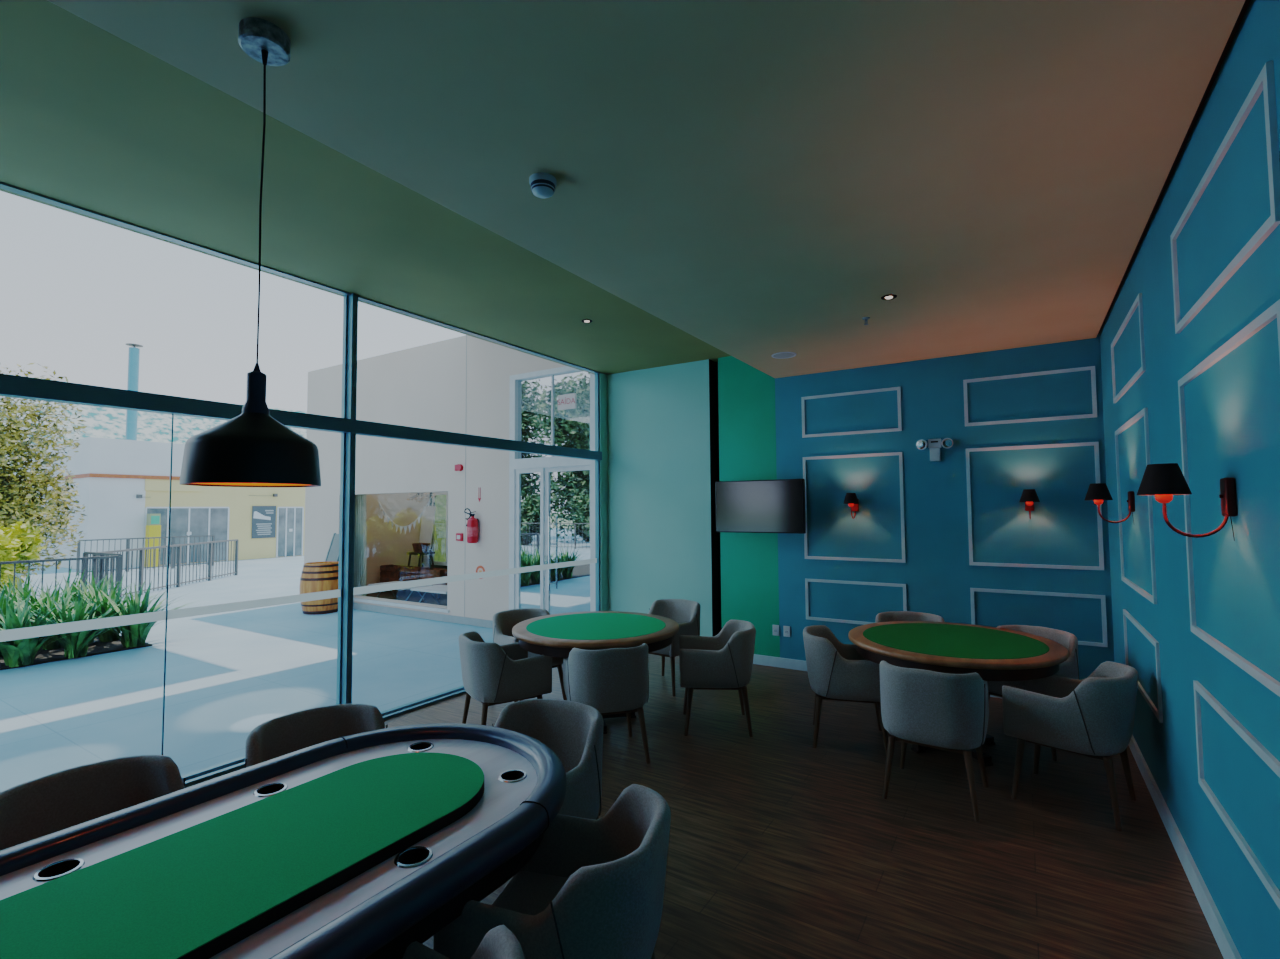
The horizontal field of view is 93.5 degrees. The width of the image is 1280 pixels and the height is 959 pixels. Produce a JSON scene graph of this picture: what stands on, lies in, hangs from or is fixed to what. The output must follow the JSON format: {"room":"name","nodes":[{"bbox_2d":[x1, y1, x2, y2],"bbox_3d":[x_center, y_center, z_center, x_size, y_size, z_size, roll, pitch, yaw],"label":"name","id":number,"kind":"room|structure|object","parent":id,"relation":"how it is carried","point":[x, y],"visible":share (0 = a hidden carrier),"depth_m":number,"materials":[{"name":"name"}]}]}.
{"room":"games hall","nodes":[
{"label":"games hall","id":0,"kind":"room"},
{"bbox_2d":[0,182,601,786],"bbox_3d":[-2.555,0.210,4.376,0.137,3.446,7.670,-2,-3,32],"label":"window","id":1,"kind":"structure","parent":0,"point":[13,386],"depth_m":4.69,"materials":[{"name":"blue metal"}]},
{"bbox_2d":[0,0,730,374],"bbox_3d":[-1.541,-1.686,4.086,2.379,0.300,8.122,-2,-3,32],"label":"ceiling","id":2,"kind":"structure","parent":0,"point":[90,119],"depth_m":3.34,"materials":[{"name":"green paint"}]},
{"bbox_2d":[47,0,1244,377],"bbox_3d":[0.576,-1.614,2.564,2.820,0.624,7.822,-2,-3,32],"label":"ceiling","id":3,"kind":"structure","parent":0,"point":[754,178],"depth_m":2.28,"materials":[{"name":"grey paint"}]},
{"bbox_2d":[179,17,320,487],"bbox_3d":[-1.115,-0.655,1.766,0.342,1.346,0.342,-2,-3,32],"label":"pendant lamp","id":4,"kind":"object","parent":3,"relation":"hanging from","point":[252,448],"visible":1,"depth_m":1.67,"materials":[{"name":"black metal"}]},
{"bbox_2d":[529,173,555,197],"bbox_3d":[-0.419,-1.258,2.597,0.116,0.070,0.116,-2,-3,32],"label":"smoke detector","id":5,"kind":"object","parent":3,"relation":"attached to","point":[543,185],"visible":1,"depth_m":2.56,"materials":[{"name":"white plastic"}]},
{"bbox_2d":[771,352,796,358],"bbox_3d":[1.338,-1.154,5.596,0.230,0.006,0.230,-2,-3,32],"label":"ceiling speaker","id":6,"kind":"object","parent":3,"relation":"attached to","point":[781,355],"visible":1,"depth_m":5.59,"materials":[{"name":"white paint"}]},
{"bbox_2d":[774,353,793,357],"bbox_3d":[1.338,-1.153,5.595,0.190,0.001,0.190,-2,-3,32],"label":"grille","id":7,"kind":"object","parent":6,"relation":"attached to","point":[777,355],"depth_m":5.60,"materials":[{"name":"white metal"}]},
{"bbox_2d":[862,317,869,324],"bbox_3d":[1.698,-1.188,4.520,0.056,0.050,0.056,-2,-3,32],"label":"sprinkler","id":8,"kind":"object","parent":3,"relation":"attached to","point":[863,318],"visible":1,"depth_m":4.51,"materials":[{"name":"metal"}]},
{"bbox_2d":[881,294,896,299],"bbox_3d":[1.684,-1.232,4.073,0.100,0.006,0.100,-2,-3,32],"label":"recessed light","id":9,"kind":"object","parent":3,"relation":"in","point":[891,296],"visible":1,"depth_m":4.07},
{"bbox_2d":[599,359,711,635],"bbox_3d":[0.178,0.395,7.387,1.545,3.576,0.352,-2,-3,32],"label":"wall","id":10,"kind":"structure","parent":0,"point":[655,487],"depth_m":7.36,"materials":[{"name":"green paint"}]},
{"bbox_2d":[185,654,1223,958],"bbox_3d":[-0.343,1.912,2.988,5.104,0.120,7.822,-2,-3,32],"label":"floor","id":11,"kind":"structure","parent":0,"point":[780,846],"depth_m":3.08,"materials":[{"name":"brown wood"}]},
{"bbox_2d":[0,755,185,849],"bbox_3d":[-1.812,1.419,1.985,0.594,0.787,0.566,-2,-3,32],"label":"armchair","id":12,"kind":"object","parent":11,"relation":"on","point":[54,802],"visible":0.19,"depth_m":2.15,"materials":[{"name":"grey fabric"}]},
{"bbox_2d":[0,723,566,958],"bbox_3d":[-1.169,1.378,1.437,1.140,0.805,2.460,-2,-3,32],"label":"table","id":13,"kind":"object","parent":11,"relation":"on","point":[369,844],"visible":1,"depth_m":1.62,"materials":[{"name":"black leather"}]},
{"bbox_2d":[245,704,387,767],"bbox_3d":[-1.346,1.444,2.570,0.566,0.787,0.594,2,-4,-43],"label":"armchair","id":14,"kind":"object","parent":11,"relation":"on","point":[285,734],"visible":0.15,"depth_m":2.75,"materials":[{"name":"grey fabric"}]},
{"bbox_2d":[402,925,524,958],"bbox_3d":[-0.547,1.370,1.175,0.594,0.787,0.566,-2,-3,29],"label":"armchair","id":15,"kind":"object","parent":11,"relation":"on","point":[499,942],"visible":0.62,"depth_m":1.32,"materials":[{"name":"grey fabric"}]},
{"bbox_2d":[458,631,551,724],"bbox_3d":[-1.028,1.536,4.475,0.594,0.787,0.566,1,-3,-32],"label":"armchair","id":16,"kind":"object","parent":11,"relation":"on","point":[493,673],"visible":0.89,"depth_m":4.25,"materials":[{"name":"grey fabric"}]},
{"bbox_2d":[493,608,566,701],"bbox_3d":[-0.993,1.578,5.328,0.566,0.787,0.594,2,-4,-36],"label":"armchair","id":17,"kind":"object","parent":11,"relation":"on","point":[503,621],"visible":0.34,"depth_m":5.43,"materials":[{"name":"grey fabric"}]},
{"bbox_2d":[492,699,603,819],"bbox_3d":[-0.468,1.441,2.621,0.566,0.787,0.594,-2,-3,28],"label":"armchair","id":18,"kind":"object","parent":11,"relation":"on","point":[573,730],"visible":0.38,"depth_m":2.80,"materials":[{"name":"grey fabric"}]},
{"bbox_2d":[434,784,670,958],"bbox_3d":[-0.212,1.399,1.807,0.594,0.787,0.566,-1,-3,15],"label":"armchair","id":19,"kind":"object","parent":11,"relation":"on","point":[591,888],"visible":0.8,"depth_m":1.61,"materials":[{"name":"grey fabric"}]},
{"bbox_2d":[512,611,678,733],"bbox_3d":[-0.352,1.565,4.892,1.350,0.761,1.350,-2,-3,32],"label":"table","id":20,"kind":"object","parent":11,"relation":"on","point":[554,635],"visible":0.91,"depth_m":4.64,"materials":[{"name":"green fabric"}]},
{"bbox_2d":[563,643,649,763],"bbox_3d":[-0.235,1.518,4.214,0.566,0.787,0.594,0,-3,-15],"label":"armchair","id":21,"kind":"object","parent":11,"relation":"on","point":[610,681],"visible":0.88,"depth_m":3.97,"materials":[{"name":"grey fabric"}]},
{"bbox_2d":[648,599,700,695],"bbox_3d":[0.279,1.595,5.848,0.566,0.787,0.594,-3,-4,38],"label":"armchair","id":22,"kind":"object","parent":11,"relation":"on","point":[686,613],"visible":0.42,"depth_m":5.95,"materials":[{"name":"grey fabric"}]},
{"bbox_2d":[679,620,755,736],"bbox_3d":[0.613,1.539,4.765,0.594,0.787,0.566,-1,-3,3],"label":"armchair","id":23,"kind":"object","parent":11,"relation":"on","point":[722,661],"visible":1,"depth_m":4.52,"materials":[{"name":"grey fabric"}]},
{"bbox_2d":[803,625,887,754],"bbox_3d":[1.520,1.518,4.460,0.594,0.787,0.566,-1,-3,16],"label":"armchair","id":24,"kind":"object","parent":11,"relation":"on","point":[836,670],"visible":0.84,"depth_m":4.24,"materials":[{"name":"grey fabric"}]},
{"bbox_2d":[875,611,944,622],"bbox_3d":[2.279,1.540,5.021,0.566,0.787,0.594,-1,-3,15],"label":"armchair","id":25,"kind":"object","parent":11,"relation":"on","point":[890,616],"visible":0.12,"depth_m":5.26,"materials":[{"name":"grey fabric"}]},
{"bbox_2d":[879,660,988,821],"bbox_3d":[1.756,1.474,3.600,0.566,0.787,0.594,-2,-3,35],"label":"armchair","id":26,"kind":"object","parent":11,"relation":"on","point":[927,708],"visible":1,"depth_m":3.37,"materials":[{"name":"grey fabric"}]},
{"bbox_2d":[848,621,1068,765],"bbox_3d":[2.220,1.517,4.283,1.380,0.761,1.380,-2,-3,32],"label":"table","id":27,"kind":"object","parent":11,"relation":"on","point":[996,654],"visible":0.87,"depth_m":4.02,"materials":[{"name":"green fabric"}]},
{"bbox_2d":[987,625,1078,760],"bbox_3d":[2.841,1.505,4.394,0.594,0.787,0.566,2,-4,-36],"label":"armchair","id":28,"kind":"object","parent":11,"relation":"on","point":[1069,668],"visible":0.33,"depth_m":4.31,"materials":[{"name":"grey fabric"}]},
{"bbox_2d":[1002,661,1137,831],"bbox_3d":[2.527,1.464,3.506,0.566,0.787,0.594,2,-4,-44],"label":"armchair","id":29,"kind":"object","parent":11,"relation":"on","point":[1093,716],"visible":0.99,"depth_m":3.31,"materials":[{"name":"grey fabric"}]},
{"bbox_2d":[709,359,720,635],"bbox_3d":[0.920,0.371,7.009,0.114,3.576,0.200,-2,-3,32],"label":"wall","id":30,"kind":"structure","parent":0,"point":[713,366],"depth_m":7.03,"materials":[{"name":"black paint"}]},
{"bbox_2d":[718,334,1113,679],"bbox_3d":[2.456,0.168,6.044,3.525,3.866,0.200,-2,-3,32],"label":"wall","id":31,"kind":"structure","parent":0,"point":[937,574],"depth_m":5.75,"materials":[{"name":"blue paint"}]},
{"bbox_2d":[715,479,805,533],"bbox_3d":[1.327,0.286,6.390,0.964,0.544,0.414,-2,-3,32],"label":"television","id":32,"kind":"object","parent":31,"relation":"attached to","point":[750,506],"visible":1,"depth_m":6.20,"materials":[{"name":"black plastic"}]},
{"bbox_2d":[772,625,778,635],"bbox_3d":[1.463,1.623,6.483,0.074,0.114,0.012,-2,-3,32],"label":"wall socket","id":33,"kind":"object","parent":31,"relation":"attached to","point":[775,628],"visible":1,"depth_m":6.48,"materials":[{"name":"white plastic"}]},
{"bbox_2d":[783,626,789,636],"bbox_3d":[1.565,1.619,6.418,0.074,0.114,0.012,-2,-3,32],"label":"wall socket","id":34,"kind":"object","parent":31,"relation":"attached to","point":[786,629],"visible":1,"depth_m":6.42,"materials":[{"name":"white plastic"}]},
{"bbox_2d":[843,493,858,518],"bbox_3d":[2.114,0.268,5.988,0.148,0.266,0.254,-2,-3,32],"label":"wall sconce","id":35,"kind":"object","parent":31,"relation":"attached to","point":[851,499],"visible":1,"depth_m":5.92,"materials":[{"name":"brown metal"}]},
{"bbox_2d":[801,387,901,437],"bbox_3d":[2.141,-0.677,6.155,0.982,0.436,0.014,-2,-3,32],"label":"trim","id":36,"kind":"structure","parent":31,"relation":"attached to","point":[898,389],"depth_m":6.12,"materials":[{"name":"white paint"}]},
{"bbox_2d":[803,452,905,562],"bbox_3d":[2.148,0.284,6.108,0.982,1.075,0.014,-2,-3,32],"label":"trim","id":37,"kind":"structure","parent":31,"relation":"attached to","point":[900,454],"depth_m":6.02,"materials":[{"name":"white paint"}]},
{"bbox_2d":[805,578,906,624],"bbox_3d":[2.154,1.238,6.061,0.982,0.425,0.014,-2,-3,32],"label":"trim","id":38,"kind":"structure","parent":31,"relation":"attached to","point":[806,579],"depth_m":6.10,"materials":[{"name":"white paint"}]},
{"bbox_2d":[753,654,1001,697],"bbox_3d":[2.402,1.924,5.871,3.545,0.103,0.018,-2,-3,32],"label":"baseboard","id":39,"kind":"structure","parent":31,"relation":"attached to","point":[772,661],"depth_m":6.42,"materials":[{"name":"white paint"}]},
{"bbox_2d":[916,438,952,460],"bbox_3d":[2.784,-0.280,5.686,0.321,0.210,0.088,-2,-3,32],"label":"emergency light","id":40,"kind":"object","parent":31,"relation":"attached to","point":[934,445],"visible":1,"depth_m":5.68,"materials":[{"name":"white plastic"}]},
{"bbox_2d":[963,366,1096,425],"bbox_3d":[3.432,-0.727,5.340,0.985,0.436,0.014,-2,-3,32],"label":"trim","id":41,"kind":"structure","parent":31,"relation":"attached to","point":[1092,368],"depth_m":5.30,"materials":[{"name":"white paint"}]},
{"bbox_2d":[1020,489,1039,518],"bbox_3d":[3.364,0.220,5.198,0.148,0.266,0.254,-2,-3,32],"label":"wall sconce","id":42,"kind":"object","parent":31,"relation":"attached to","point":[1029,496],"visible":1,"depth_m":5.13,"materials":[{"name":"brown metal"}]},
{"bbox_2d":[966,442,1103,569],"bbox_3d":[3.438,0.235,5.292,0.985,1.075,0.014,-2,-3,32],"label":"trim","id":43,"kind":"structure","parent":31,"relation":"attached to","point":[1095,444],"depth_m":5.26,"materials":[{"name":"white paint"}]},
{"bbox_2d":[970,588,1107,646],"bbox_3d":[3.445,1.189,5.245,0.985,0.425,0.014,-2,-3,32],"label":"trim","id":44,"kind":"structure","parent":31,"relation":"attached to","point":[1102,597],"depth_m":5.13,"materials":[{"name":"white paint"}]},
{"bbox_2d":[1098,0,1250,333],"bbox_3d":[1.779,-1.528,1.798,0.025,0.300,7.822,-2,-3,32],"label":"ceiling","id":45,"kind":"structure","parent":0,"point":[1245,6],"depth_m":2.32,"materials":[{"name":"paint"}]},
{"bbox_2d":[1100,0,1279,958],"bbox_3d":[1.938,-0.040,1.749,0.200,3.866,8.022,-2,-3,32],"label":"wall","id":46,"kind":"structure","parent":0,"point":[1232,408],"depth_m":2.25,"materials":[{"name":"blue paint"}]},
{"bbox_2d":[1085,483,1134,522],"bbox_3d":[3.030,0.158,3.890,0.254,0.266,0.148,-2,-3,32],"label":"wall sconce","id":47,"kind":"object","parent":46,"relation":"attached to","point":[1098,492],"visible":1,"depth_m":3.87,"materials":[{"name":"brown metal"}]},
{"bbox_2d":[1094,500,1102,504],"bbox_3d":[2.985,0.143,3.919,0.048,0.044,0.048,-2,-3,32],"label":"socket","id":48,"kind":"object","parent":47,"relation":"attached to","point":[1098,502],"depth_m":3.90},
{"bbox_2d":[1111,293,1145,402],"bbox_3d":[3.124,-0.797,3.871,0.014,0.436,1.259,-2,-3,32],"label":"trim","id":49,"kind":"structure","parent":46,"relation":"attached to","point":[1138,301],"depth_m":3.62,"materials":[{"name":"white paint"}]},
{"bbox_2d":[1115,408,1156,603],"bbox_3d":[3.131,0.165,3.824,0.014,1.075,1.259,-2,-3,32],"label":"trim","id":50,"kind":"structure","parent":46,"relation":"attached to","point":[1144,412],"depth_m":3.43,"materials":[{"name":"white paint"}]},
{"bbox_2d":[1123,609,1162,722],"bbox_3d":[3.137,1.118,3.777,0.014,0.425,1.259,-2,-3,32],"label":"trim","id":51,"kind":"structure","parent":46,"relation":"attached to","point":[1158,712],"depth_m":3.45,"materials":[{"name":"white paint"}]},
{"bbox_2d":[1128,734,1241,958],"bbox_3d":[1.800,1.718,1.628,0.018,0.103,7.804,-2,-3,32],"label":"baseboard","id":52,"kind":"structure","parent":46,"relation":"attached to","point":[1221,934],"depth_m":2.73,"materials":[{"name":"white paint"}]},
{"bbox_2d":[1137,463,1236,540],"bbox_3d":[1.891,0.077,2.092,0.254,0.266,0.148,-2,-3,32],"label":"wall sconce","id":53,"kind":"object","parent":46,"relation":"attached to","point":[1163,481],"visible":1,"depth_m":2.07,"materials":[{"name":"brown metal"}]},
{"bbox_2d":[1155,494,1172,502],"bbox_3d":[1.846,0.062,2.121,0.048,0.044,0.048,-2,-3,32],"label":"socket","id":54,"kind":"object","parent":53,"relation":"attached to","point":[1166,498],"depth_m":2.11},
{"bbox_2d":[1170,61,1279,333],"bbox_3d":[2.010,-0.876,2.114,0.014,0.436,1.225,-2,-3,32],"label":"trim","id":55,"kind":"structure","parent":46,"relation":"attached to","point":[1265,82],"depth_m":1.80,"materials":[{"name":"white paint"}]},
{"bbox_2d":[1178,299,1279,696],"bbox_3d":[2.017,0.086,2.067,0.014,1.075,1.225,-2,-3,32],"label":"trim","id":56,"kind":"structure","parent":46,"relation":"attached to","point":[1273,312],"depth_m":2.21,"materials":[{"name":"white paint"}]},
{"bbox_2d":[1193,680,1279,908],"bbox_3d":[2.024,1.039,2.019,0.014,0.425,1.225,-2,-3,32],"label":"trim","id":57,"kind":"structure","parent":46,"relation":"attached to","point":[1259,749],"depth_m":2.10,"materials":[{"name":"white paint"}]},
{"label":"outside","id":58,"kind":"structure","parent":0,"visible":0},
{"bbox_2d":[0,396,306,469],"bbox_3d":[-34.026,-6.632,87.020,26.000,27.692,230.000,-2,-3,32],"label":"hill","id":59,"kind":"structure","parent":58,"point":[102,422],"depth_m":58.59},
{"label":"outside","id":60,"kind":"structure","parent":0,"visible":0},
{"bbox_2d":[0,556,492,791],"bbox_3d":[-16.145,2.707,16.033,35.421,0.195,70.000,-2,-3,32],"label":"pavement","id":61,"kind":"structure","parent":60,"point":[231,673],"depth_m":6.23,"materials":[{"name":"concrete"}]},
{"bbox_2d":[0,521,45,592],"bbox_3d":[-10.626,1.483,9.955,1.179,1.587,1.148,-2,-3,32],"label":"leafy shrub","id":62,"kind":"object","parent":61,"relation":"on","point":[16,544],"visible":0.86,"depth_m":10.05,"materials":[{"name":"green plant"}]},
{"bbox_2d":[0,362,86,585],"bbox_3d":[-12.418,0.094,11.070,3.281,4.727,2.894,2,-4,-38],"label":"leafy tree","id":63,"kind":"object","parent":61,"relation":"on","point":[17,507],"visible":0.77,"depth_m":11.58,"materials":[{"name":"green plant"}]},
{"bbox_2d":[0,555,121,606],"bbox_3d":[-10.530,1.673,7.771,0.060,0.970,6.040,-2,-3,32],"label":"railing","id":64,"kind":"object","parent":61,"relation":"on","point":[118,558],"visible":0.4,"depth_m":9.78,"materials":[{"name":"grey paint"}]},
{"bbox_2d":[0,635,152,669],"bbox_3d":[-9.367,2.057,5.992,3.440,0.019,6.250,-2,-3,32],"label":"planting bed","id":65,"kind":"object","parent":61,"relation":"on","point":[96,647],"visible":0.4,"depth_m":7.34,"materials":[{"name":"soil"}]},
{"bbox_2d":[0,580,26,628],"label":"leaf plant","id":66,"kind":"object","parent":65,"relation":"on","point":[2,604],"depth_m":7.11,"materials":[{"name":"green plant"}]},
{"bbox_2d":[0,569,56,611],"bbox_3d":[-8.660,1.701,8.325,1.481,0.911,1.395,-2,-3,32],"label":"leaf plant","id":67,"kind":"object","parent":65,"relation":"on","point":[19,584],"visible":0.14,"depth_m":8.30,"materials":[{"name":"green plant"}]},
{"bbox_2d":[28,594,45,617],"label":"leaf plant","id":68,"kind":"object","parent":65,"relation":"on","point":[31,594],"depth_m":7.58,"materials":[{"name":"green plant"}]},
{"bbox_2d":[0,589,97,667],"bbox_3d":[-6.937,1.648,6.676,1.299,0.832,1.535,-2,-3,32],"label":"leaf plant","id":69,"kind":"object","parent":65,"relation":"on","point":[15,653],"visible":0.72,"depth_m":6.66,"materials":[{"name":"green plant"}]},
{"bbox_2d":[1,576,109,617],"bbox_3d":[-7.828,1.696,7.994,1.464,0.879,1.324,-2,-3,32],"label":"leaf plant","id":70,"kind":"object","parent":65,"relation":"on","point":[33,596],"visible":0.16,"depth_m":8.00,"materials":[{"name":"green plant"}]},
{"bbox_2d":[14,583,102,649],"bbox_3d":[-7.322,1.713,7.546,1.489,0.794,1.267,-2,-3,32],"label":"leaf plant","id":71,"kind":"object","parent":65,"relation":"on","point":[55,645],"visible":0.41,"depth_m":7.45,"materials":[{"name":"green plant"}]},
{"bbox_2d":[1,587,131,658],"bbox_3d":[-6.644,1.669,7.073,1.309,0.824,1.259,-2,-3,32],"label":"leaf plant","id":72,"kind":"object","parent":65,"relation":"on","point":[77,644],"visible":0.76,"depth_m":7.04,"materials":[{"name":"green plant"}]},
{"bbox_2d":[12,566,145,604],"bbox_3d":[-8.230,1.723,8.798,1.228,0.909,1.807,-2,-3,32],"label":"leaf plant","id":73,"kind":"object","parent":65,"relation":"on","point":[74,582],"visible":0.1,"depth_m":8.85,"materials":[{"name":"green plant"}]},
{"bbox_2d":[45,571,154,612],"bbox_3d":[-7.525,1.699,8.443,1.420,0.912,1.287,0,-3,-1],"label":"leaf plant","id":74,"kind":"object","parent":65,"relation":"on","point":[84,590],"visible":0.13,"depth_m":8.44,"materials":[{"name":"green plant"}]},
{"bbox_2d":[22,571,182,641],"bbox_3d":[-6.973,1.675,7.954,1.403,0.904,1.614,-2,-3,32],"label":"leaf plant","id":75,"kind":"object","parent":65,"relation":"on","point":[108,635],"visible":0.46,"depth_m":7.90,"materials":[{"name":"green plant"}]},
{"bbox_2d":[72,581,205,647],"bbox_3d":[-6.439,1.700,7.722,1.365,0.825,1.359,-1,-3,5],"label":"leaf plant","id":76,"kind":"object","parent":65,"relation":"on","point":[134,635],"visible":0.75,"depth_m":7.59,"materials":[{"name":"green plant"}]},
{"bbox_2d":[82,552,121,597],"bbox_3d":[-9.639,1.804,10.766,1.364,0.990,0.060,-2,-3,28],"label":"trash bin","id":77,"kind":"object","parent":61,"relation":"on","point":[100,562],"visible":0.45,"depth_m":10.76,"materials":[{"name":"grey metal"}]},
{"bbox_2d":[76,535,214,575],"bbox_3d":[-14.466,2.195,17.805,0.060,0.970,3.310,-2,-3,32],"label":"railing","id":78,"kind":"object","parent":61,"relation":"on","point":[204,536],"visible":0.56,"depth_m":17.72,"materials":[{"name":"grey metal"}]},
{"bbox_2d":[144,514,160,566],"bbox_3d":[-15.344,1.913,18.961,0.300,1.660,0.300,-2,-3,32],"label":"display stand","id":79,"kind":"object","parent":61,"relation":"on","point":[153,527],"visible":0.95,"depth_m":18.88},
{"bbox_2d":[13,343,304,569],"bbox_3d":[-17.983,-0.802,22.823,8.090,7.500,6.570,-2,-3,32],"label":"pavilion building","id":80,"kind":"structure","parent":61,"relation":"on","point":[109,473],"depth_m":19.48,"materials":[{"name":"paint"}]},
{"bbox_2d":[248,494,277,496],"bbox_3d":[-13.733,0.567,21.946,0.120,0.120,0.960,-2,-3,32],"label":"spotlight","id":81,"kind":"object","parent":80,"relation":"attached to","point":[274,495],"visible":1,"depth_m":21.99,"materials":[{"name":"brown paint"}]},
{"bbox_2d":[251,506,275,538],"bbox_3d":[-13.726,1.550,21.980,0.033,1.180,0.820,-2,-3,32],"label":"menu poster","id":82,"kind":"object","parent":80,"relation":"attached to","point":[263,517],"visible":1,"depth_m":21.96,"materials":[{"name":"blue paper"}]},
{"bbox_2d":[93,539,238,596],"bbox_3d":[-10.498,1.965,13.703,0.060,0.970,5.131,0,-3,-8],"label":"railing","id":83,"kind":"object","parent":61,"relation":"on","point":[179,580],"visible":0.74,"depth_m":13.68,"materials":[{"name":"grey metal"}]},
{"bbox_2d":[299,561,338,614],"bbox_3d":[-5.405,1.828,10.215,0.654,0.830,0.654,-2,-3,32],"label":"wooden barrel","id":84,"kind":"object","parent":61,"relation":"on","point":[322,576],"visible":0.83,"depth_m":9.96,"materials":[{"name":"brown wood"}]},
{"bbox_2d":[325,533,338,561],"bbox_3d":[-5.510,1.605,10.663,0.825,1.314,0.146,-1,-3,15],"label":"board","id":85,"kind":"object","parent":61,"relation":"on","point":[333,551],"visible":0.17,"depth_m":10.67,"materials":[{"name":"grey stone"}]},
{"bbox_2d":[304,335,594,628],"bbox_3d":[-1.570,0.139,12.537,6.950,4.380,7.044,-2,-3,32],"label":"annex building","id":86,"kind":"structure","parent":61,"relation":"on","point":[532,509],"depth_m":9.04,"materials":[{"name":"white paint"}]},
{"bbox_2d":[354,494,366,595],"bbox_3d":[-5.250,1.113,11.179,0.600,2.250,0.093,-2,-3,32],"label":"curtain","id":87,"kind":"object","parent":86,"relation":"hanging from","point":[360,542],"visible":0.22,"depth_m":11.08,"materials":[{"name":"grey fabric"}]},
{"bbox_2d":[369,581,431,601],"bbox_3d":[-4.388,2.084,11.004,1.000,0.338,0.600,-2,-3,32],"label":"table","id":88,"kind":"object","parent":86,"relation":"on","point":[392,581],"visible":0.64,"depth_m":10.99,"materials":[{"name":"paint"}]},
{"bbox_2d":[378,498,430,532],"bbox_3d":[-4.697,0.721,11.945,1.669,0.726,0.015,-2,-3,32],"label":"bunting","id":89,"kind":"object","parent":86,"relation":"hanging from","point":[380,506],"visible":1,"depth_m":11.91,"materials":[{"name":"white fabric"}]},
{"bbox_2d":[377,582,439,598],"bbox_3d":[-4.477,2.189,11.980,1.920,0.210,0.400,-2,-3,32],"label":"bench","id":90,"kind":"object","parent":86,"relation":"on","point":[437,595],"visible":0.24,"depth_m":11.37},
{"bbox_2d":[380,564,403,581],"bbox_3d":[-5.011,1.935,12.330,0.580,0.340,0.300,-2,-3,32],"label":"wooden crate","id":91,"kind":"object","parent":90,"relation":"on","point":[389,573],"visible":0.65,"depth_m":12.24,"materials":[{"name":"orange wood"}]},
{"bbox_2d":[399,566,428,581],"bbox_3d":[-4.479,1.914,11.993,0.580,0.340,0.300,-2,-3,32],"label":"wooden crate","id":92,"kind":"object","parent":90,"relation":"on","point":[407,573],"visible":0.52,"depth_m":11.91,"materials":[{"name":"orange wood"}]},
{"bbox_2d":[420,567,447,585],"bbox_3d":[-3.947,1.894,11.657,0.580,0.340,0.300,-2,-3,32],"label":"wooden crate","id":93,"kind":"object","parent":90,"relation":"on","point":[426,573],"visible":0.41,"depth_m":11.53,"materials":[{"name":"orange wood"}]},
{"bbox_2d":[404,551,434,591],"bbox_3d":[-4.624,1.931,12.700,0.480,0.803,0.480,-2,-3,32],"label":"wooden stool","id":94,"kind":"object","parent":86,"relation":"on","point":[420,554],"visible":0.47,"depth_m":12.64,"materials":[{"name":"brown wood"}]},
{"bbox_2d":[412,543,429,551],"bbox_3d":[-4.627,1.441,12.724,0.360,0.180,0.360,-2,-3,32],"label":"woven basket","id":95,"kind":"object","parent":94,"relation":"on","point":[417,547],"visible":0.98,"depth_m":12.60,"materials":[{"name":"wicker"}]},
{"bbox_2d":[406,492,435,502],"bbox_3d":[-4.464,-0.180,12.346,0.713,1.322,0.453,-2,-3,32],"label":"arrangement","id":96,"kind":"object","parent":86,"relation":"hanging from","point":[428,493],"visible":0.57,"depth_m":12.30,"materials":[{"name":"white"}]},
{"bbox_2d":[419,502,435,566],"bbox_3d":[-4.650,1.425,13.119,0.476,1.855,0.256,-2,-3,32],"label":"board","id":97,"kind":"object","parent":86,"relation":"on","point":[427,523],"visible":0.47,"depth_m":13.12,"materials":[{"name":"white paint"}]},
{"bbox_2d":[411,585,446,603],"bbox_3d":[-3.416,2.047,10.390,0.900,0.338,0.600,-2,-3,32],"label":"table","id":98,"kind":"object","parent":86,"relation":"on","point":[442,589],"visible":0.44,"depth_m":10.37,"materials":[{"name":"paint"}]},
{"bbox_2d":[431,492,447,565],"bbox_3d":[-4.212,1.064,13.160,1.000,1.630,0.030,-2,-3,32],"label":"picture window","id":99,"kind":"structure","parent":86,"relation":"attached to","point":[440,530],"depth_m":13.28,"materials":[{"name":"glass"}]},
{"bbox_2d":[454,464,462,470],"bbox_3d":[-2.760,-0.180,9.156,0.160,0.110,0.050,-2,-3,32],"label":"fire alarm","id":100,"kind":"object","parent":86,"relation":"attached to","point":[458,467],"visible":1,"depth_m":9.13,"materials":[{"name":"red paint"}]},
{"bbox_2d":[456,533,462,540],"bbox_3d":[-2.728,0.868,9.096,0.140,0.120,0.038,-2,-3,32],"label":"fire alarm","id":101,"kind":"object","parent":86,"relation":"attached to","point":[459,536],"visible":1,"depth_m":9.07,"materials":[{"name":"red paint"}]},
{"bbox_2d":[464,508,478,542],"bbox_3d":[-2.494,0.677,8.853,0.222,0.514,0.168,0,-3,-6],"label":"fire extinguisher","id":102,"kind":"object","parent":86,"relation":"attached to","point":[472,523],"visible":1,"depth_m":8.79,"materials":[{"name":"red paint"}]},
{"bbox_2d":[476,565,484,578],"bbox_3d":[-2.346,1.364,8.848,0.200,0.200,0.004,-2,-3,32],"label":"round sign","id":103,"kind":"object","parent":86,"relation":"attached to","point":[480,566],"visible":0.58,"depth_m":8.85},
{"bbox_2d":[558,393,574,409],"bbox_3d":[-0.995,-1.053,8.149,0.304,0.200,0.009,-2,-3,32],"label":"exit sign","id":104,"kind":"object","parent":86,"relation":"attached to","point":[567,401],"visible":1,"depth_m":8.15,"materials":[{"name":"red paint"}]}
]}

